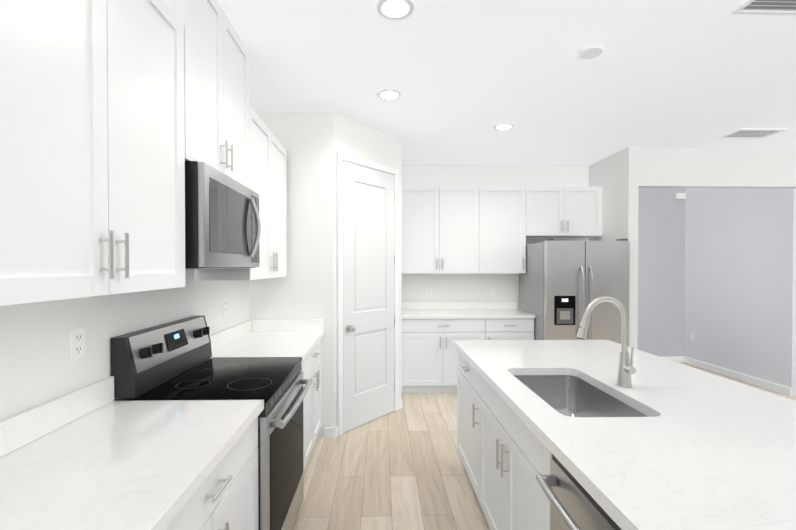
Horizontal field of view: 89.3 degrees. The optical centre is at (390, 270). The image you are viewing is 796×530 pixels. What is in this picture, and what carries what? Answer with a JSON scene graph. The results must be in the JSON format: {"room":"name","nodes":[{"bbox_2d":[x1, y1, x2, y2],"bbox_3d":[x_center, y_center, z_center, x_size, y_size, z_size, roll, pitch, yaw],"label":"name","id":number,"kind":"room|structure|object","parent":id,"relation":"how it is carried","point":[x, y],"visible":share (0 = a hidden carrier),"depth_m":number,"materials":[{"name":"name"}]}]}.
{"room":"kitchen","nodes":[
{"label":"kitchen","id":0,"kind":"room"},
{"bbox_2d":[0,112,795,436],"bbox_3d":[2.888,0.064,1.416,8.285,2.780,9.660,0,1,-1],"label":"wall","id":1,"kind":"structure","parent":0,"point":[712,260],"depth_m":4.43,"materials":[{"name":"white paint"}]},
{"bbox_2d":[70,326,84,361],"bbox_3d":[-1.153,0.269,1.487,0.008,0.118,0.072,0,1,-1],"label":"electrical outlet","id":2,"kind":"object","parent":1,"relation":"attached to","point":[77,343],"visible":1,"depth_m":1.48,"materials":[{"name":"white plastic"}]},
{"bbox_2d":[0,0,184,305],"bbox_3d":[-0.983,-0.459,1.134,0.329,1.060,0.980,0,1,-1],"label":"upper cabinet","id":3,"kind":"object","parent":1,"relation":"attached to","point":[92,162],"visible":1,"depth_m":1.08,"materials":[{"name":"white wood"}]},
{"bbox_2d":[165,0,248,187],"bbox_3d":[-0.987,-0.887,2.020,0.365,0.853,0.790,0,1,-1],"label":"upper cabinet","id":4,"kind":"object","parent":1,"relation":"attached to","point":[216,86],"visible":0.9,"depth_m":1.94,"materials":[{"name":"white wood"}]},
{"bbox_2d":[185,161,260,268],"bbox_3d":[-0.945,-0.235,2.043,0.442,0.447,0.756,0,1,-1],"label":"over-the-range microwave","id":5,"kind":"object","parent":4,"relation":"attached to","point":[222,225],"visible":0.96,"depth_m":1.81,"materials":[{"name":"silver metal"}]},
{"bbox_2d":[223,298,226,315],"bbox_3d":[-1.186,0.258,2.893,0.008,0.118,0.072,0,1,-1],"label":"electrical outlet","id":6,"kind":"object","parent":1,"relation":"attached to","point":[224,306],"visible":1,"depth_m":2.88,"materials":[{"name":"white plastic"}]},
{"bbox_2d":[195,105,286,280],"bbox_3d":[-1.008,-0.477,2.901,0.365,1.060,0.955,0,1,-1],"label":"upper cabinet","id":7,"kind":"object","parent":1,"relation":"attached to","point":[267,166],"visible":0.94,"depth_m":2.82,"materials":[{"name":"white wood"}]},
{"bbox_2d":[334,152,402,436],"bbox_3d":[-0.153,0.201,3.798,0.086,2.454,0.950,1,1,39],"label":"pantry door","id":8,"kind":"structure","parent":1,"relation":"in","point":[367,293],"depth_m":3.76,"materials":[{"name":"white paint"}]},
{"bbox_2d":[426,288,431,296],"bbox_3d":[0.494,0.279,5.208,0.072,0.118,0.008,0,1,-1],"label":"electrical outlet","id":9,"kind":"object","parent":1,"relation":"attached to","point":[428,292],"visible":1,"depth_m":5.21,"materials":[{"name":"white plastic"}]},
{"bbox_2d":[401,186,484,273],"bbox_3d":[0.619,-0.501,5.042,1.026,1.060,0.329,0,1,-1],"label":"upper cabinet","id":10,"kind":"object","parent":1,"relation":"attached to","point":[463,229],"depth_m":4.89,"materials":[{"name":"white wood"}]},
{"bbox_2d":[489,288,494,296],"bbox_3d":[1.320,0.279,5.228,0.072,0.118,0.008,0,1,-1],"label":"electrical outlet","id":11,"kind":"object","parent":1,"relation":"attached to","point":[491,292],"visible":1,"depth_m":5.23,"materials":[{"name":"white plastic"}]},
{"bbox_2d":[485,186,525,272],"bbox_3d":[1.327,-0.501,5.059,0.633,1.060,0.329,0,1,-1],"label":"upper cabinet","id":12,"kind":"object","parent":1,"relation":"attached to","point":[505,206],"depth_m":4.90,"materials":[{"name":"white wood"}]},
{"bbox_2d":[526,186,601,237],"bbox_3d":[2.114,-0.731,5.057,0.936,0.600,0.365,0,1,-1],"label":"upper cabinet","id":13,"kind":"object","parent":1,"relation":"attached to","point":[563,212],"visible":1,"depth_m":4.92,"materials":[{"name":"white wood"}]},
{"bbox_2d":[662,357,683,361],"bbox_3d":[3.638,1.360,6.172,1.760,0.085,0.013,0,1,-1],"label":"baseboard","id":14,"kind":"structure","parent":1,"relation":"attached to","point":[677,359],"depth_m":6.18,"materials":[{"name":"white wood"}]},
{"bbox_2d":[675,193,685,198],"bbox_3d":[4.428,-1.143,6.154,0.140,0.090,0.034,0,1,-1],"label":"door chime","id":15,"kind":"object","parent":1,"relation":"attached to","point":[680,195],"visible":0.94,"depth_m":6.14,"materials":[{"name":"white plastic"}]},
{"bbox_2d":[690,332,693,339],"bbox_3d":[4.517,0.974,6.036,0.008,0.118,0.072,0,1,-1],"label":"outlet","id":16,"kind":"object","parent":1,"relation":"attached to","point":[691,335],"visible":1,"depth_m":6.04,"materials":[{"name":"white plastic"}]},
{"bbox_2d":[684,357,790,395],"bbox_3d":[4.530,1.368,5.383,0.014,0.085,1.606,0,1,-1],"label":"baseboard","id":17,"kind":"structure","parent":1,"relation":"attached to","point":[769,385],"depth_m":5.20,"materials":[{"name":"white wood"}]},
{"bbox_2d":[217,0,795,165],"bbox_3d":[2.828,-1.378,1.519,8.400,0.100,9.900,0,1,-1],"label":"ceiling","id":18,"kind":"structure","parent":0,"point":[464,77],"depth_m":2.74,"materials":[{"name":"white paint"}]},
{"bbox_2d":[377,89,401,99],"bbox_3d":[-0.010,-1.342,3.073,0.190,0.004,0.190,0,1,-1],"label":"recessed light","id":19,"kind":"object","parent":18,"relation":"in","point":[388,94],"visible":1,"depth_m":3.06,"materials":[{"name":"white plastic"}]},
{"bbox_2d":[377,0,413,19],"bbox_3d":[0.024,-1.331,2.044,0.190,0.004,0.190,0,1,-1],"label":"recessed light","id":20,"kind":"object","parent":18,"relation":"in","point":[395,9],"visible":1,"depth_m":2.05,"materials":[{"name":"white plastic"}]},
{"bbox_2d":[494,123,513,130],"bbox_3d":[1.064,-1.349,3.779,0.190,0.004,0.190,0,1,-1],"label":"recessed light","id":21,"kind":"object","parent":18,"relation":"in","point":[504,126],"visible":1,"depth_m":3.76,"materials":[{"name":"white"}]},
{"bbox_2d":[577,43,603,59],"bbox_3d":[1.206,-1.323,2.432,0.144,0.028,0.144,0,1,-1],"label":"smoke detector","id":22,"kind":"object","parent":18,"relation":"attached to","point":[589,51],"visible":1,"depth_m":2.40,"materials":[{"name":"white plastic"}]},
{"bbox_2d":[719,128,786,138],"bbox_3d":[3.550,-1.346,3.958,0.440,0.016,0.260,0,1,-1],"label":"ceiling vent","id":23,"kind":"object","parent":18,"relation":"in","point":[745,133],"visible":1,"depth_m":3.93,"materials":[{"name":"white metal"}]},
{"bbox_2d":[731,0,795,14],"bbox_3d":[1.967,-1.324,1.970,0.420,0.016,0.220,0,1,-1],"label":"ceiling vent","id":24,"kind":"object","parent":18,"relation":"in","point":[767,7],"visible":0.98,"depth_m":2.04,"materials":[{"name":"white metal"}]},
{"bbox_2d":[293,362,795,529],"bbox_3d":[2.828,1.482,1.550,8.400,0.060,9.900,0,1,-1],"label":"floor","id":25,"kind":"structure","parent":0,"point":[403,468],"depth_m":2.82,"materials":[{"name":"brown wood"}]},
{"bbox_2d":[165,417,257,529],"bbox_3d":[-0.844,1.019,1.190,0.609,0.874,0.973,0,1,-1],"label":"base cabinet","id":26,"kind":"object","parent":25,"relation":"on","point":[224,496],"visible":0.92,"depth_m":1.33,"materials":[{"name":"white wood"}]},
{"bbox_2d":[0,376,263,529],"bbox_3d":[-0.800,0.524,-0.162,0.634,0.143,3.669,0,1,-1],"label":"countertop","id":27,"kind":"structure","parent":26,"relation":"on","point":[94,456],"depth_m":1.18,"materials":[{"name":"stone"}]},
{"bbox_2d":[111,315,311,529],"bbox_3d":[-0.807,0.859,2.058,0.716,1.175,0.758,0,1,-1],"label":"range","id":28,"kind":"object","parent":25,"relation":"on","point":[166,361],"visible":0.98,"depth_m":1.89,"materials":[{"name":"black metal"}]},
{"bbox_2d":[301,340,321,472],"bbox_3d":[-0.868,1.000,2.948,0.645,0.874,1.018,0,1,-1],"label":"base cabinet","id":29,"kind":"object","parent":25,"relation":"on","point":[311,369],"visible":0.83,"depth_m":3.01,"materials":[{"name":"white wood"}]},
{"bbox_2d":[206,319,323,362],"bbox_3d":[-0.874,0.491,2.942,0.634,0.143,1.018,0,1,-1],"label":"countertop","id":30,"kind":"structure","parent":29,"relation":"on","point":[302,338],"depth_m":3.02,"materials":[{"name":"stone"}]},
{"bbox_2d":[401,319,492,392],"bbox_3d":[0.624,0.979,4.918,1.030,0.874,0.609,0,1,-1],"label":"base cabinet","id":31,"kind":"object","parent":25,"relation":"on","point":[428,357],"depth_m":4.62,"materials":[{"name":"white wood"}]},
{"bbox_2d":[401,301,535,318],"bbox_3d":[0.876,0.469,4.906,1.553,0.143,0.634,0,1,-1],"label":"countertop","id":32,"kind":"structure","parent":31,"relation":"on","point":[462,310],"depth_m":5.09,"materials":[{"name":"stone"}]},
{"bbox_2d":[457,350,549,529],"bbox_3d":[0.811,1.003,2.638,0.609,0.874,0.759,0,1,-1],"label":"base cabinet","id":33,"kind":"object","parent":25,"relation":"on","point":[503,451],"visible":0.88,"depth_m":2.24,"materials":[{"name":"white wood"}]},
{"bbox_2d":[453,340,795,529],"bbox_3d":[1.116,0.568,0.544,1.170,0.040,4.990,0,1,-1],"label":"countertop","id":34,"kind":"structure","parent":33,"relation":"on","point":[696,449],"depth_m":1.31,"materials":[{"name":"stone"}]},
{"bbox_2d":[513,375,647,416],"bbox_3d":[0.823,0.687,1.844,0.429,0.224,0.764,0,1,-1],"label":"sink basin","id":35,"kind":"object","parent":34,"relation":"in","point":[570,396],"visible":0.12,"depth_m":2.18,"materials":[{"name":"silver metal"}]},
{"bbox_2d":[577,296,635,386],"bbox_3d":[0.995,0.326,1.857,0.257,0.415,0.103,0,1,-1],"label":"faucet","id":36,"kind":"object","parent":34,"relation":"on","point":[626,369],"visible":1,"depth_m":1.86,"materials":[{"name":"silver metal"}]},
{"bbox_2d":[493,319,533,339],"bbox_3d":[1.333,0.979,4.935,0.627,0.874,0.609,0,1,-1],"label":"base cabinet","id":37,"kind":"object","parent":25,"relation":"on","point":[503,329],"depth_m":4.63,"materials":[{"name":"white wood"}]},
{"bbox_2d":[519,239,629,346],"bbox_3d":[2.119,0.533,4.740,0.910,1.770,0.928,0,1,-1],"label":"refrigerator","id":38,"kind":"object","parent":25,"relation":"on","point":[563,284],"visible":0.67,"depth_m":4.34,"materials":[{"name":"grey metal"}]},
{"bbox_2d":[536,452,621,529],"bbox_3d":[0.779,1.023,1.057,0.619,0.868,0.599,0,1,-1],"label":"dishwasher","id":39,"kind":"object","parent":25,"relation":"on","point":[574,505],"visible":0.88,"depth_m":1.17,"materials":[{"name":"grey metal"}]}
]}

